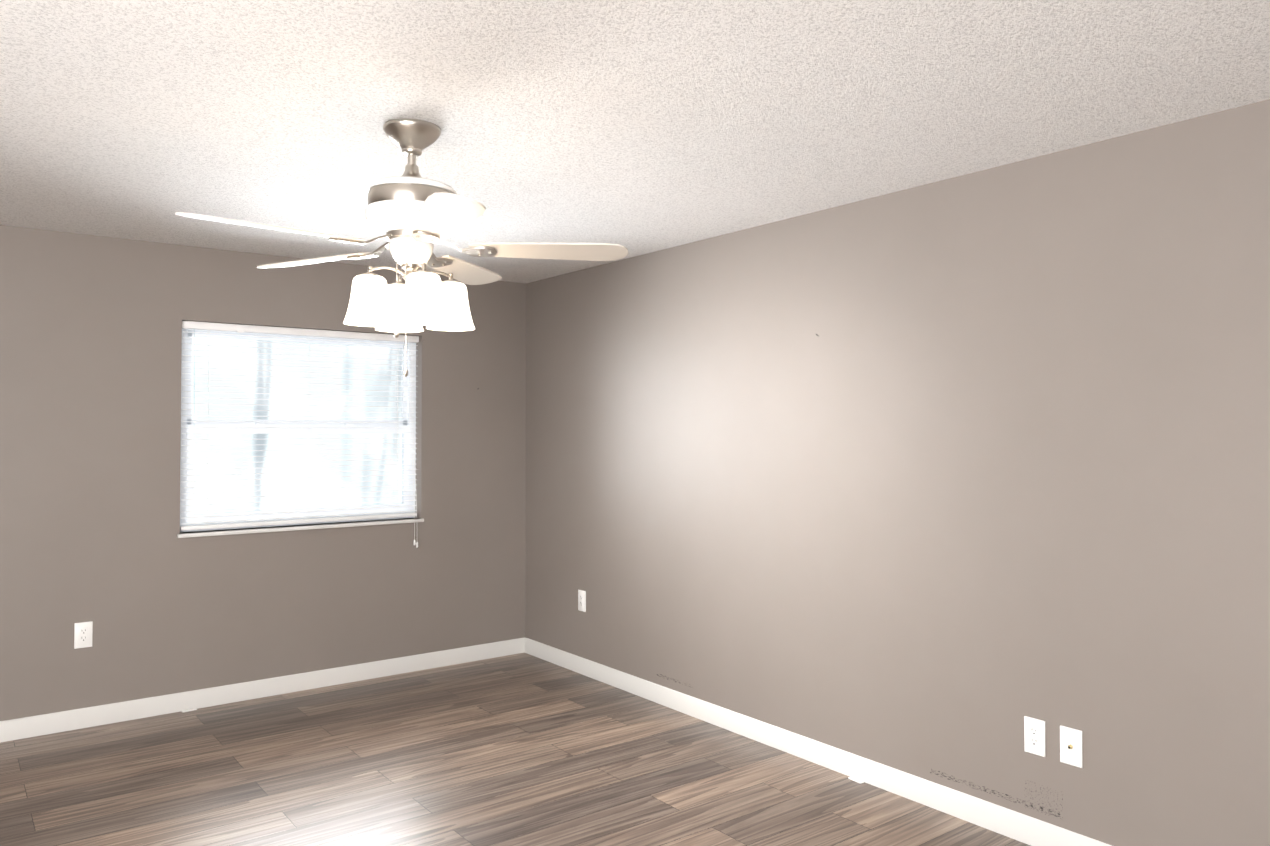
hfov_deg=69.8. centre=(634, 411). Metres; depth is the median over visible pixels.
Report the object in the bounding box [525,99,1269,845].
wall
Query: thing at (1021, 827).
baseboard
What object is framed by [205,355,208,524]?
string
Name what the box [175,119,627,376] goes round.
fan
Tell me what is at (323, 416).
window blinds
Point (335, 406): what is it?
window glass
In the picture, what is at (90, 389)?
wall
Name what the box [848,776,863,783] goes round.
piece
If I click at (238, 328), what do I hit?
blind headrail
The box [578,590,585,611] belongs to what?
electrical outlet
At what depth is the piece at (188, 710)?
4.75 m
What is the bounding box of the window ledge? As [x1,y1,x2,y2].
[177,518,423,537]
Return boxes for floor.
[0,653,1030,845]
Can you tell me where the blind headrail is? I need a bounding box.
[182,321,418,342]
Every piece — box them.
[182,708,196,712]
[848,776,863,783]
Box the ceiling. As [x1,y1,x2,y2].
[0,0,1269,282]
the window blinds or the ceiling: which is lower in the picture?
the window blinds
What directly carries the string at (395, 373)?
hanging from the blind headrail
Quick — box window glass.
[191,337,401,513]
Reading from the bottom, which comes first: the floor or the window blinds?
the floor
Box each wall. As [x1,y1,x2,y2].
[0,225,525,720]
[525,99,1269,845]
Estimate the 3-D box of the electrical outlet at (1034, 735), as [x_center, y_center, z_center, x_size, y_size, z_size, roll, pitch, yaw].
[1.413,1.150,3.219,0.009,0.125,0.077,1,-1,-37]
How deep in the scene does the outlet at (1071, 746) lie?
3.11 m
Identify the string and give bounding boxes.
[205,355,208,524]
[395,373,397,495]
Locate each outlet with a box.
[74,621,92,648]
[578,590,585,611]
[1024,716,1045,756]
[1060,725,1082,767]
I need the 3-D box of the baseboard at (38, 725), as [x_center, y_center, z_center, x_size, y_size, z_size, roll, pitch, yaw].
[-2.812,1.510,4.410,5.267,0.095,0.014,1,-1,-37]
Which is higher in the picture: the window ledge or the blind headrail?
the blind headrail
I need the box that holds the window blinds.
[180,329,417,539]
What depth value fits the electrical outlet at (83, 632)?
4.49 m
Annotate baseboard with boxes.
[0,637,525,741]
[525,638,1111,845]

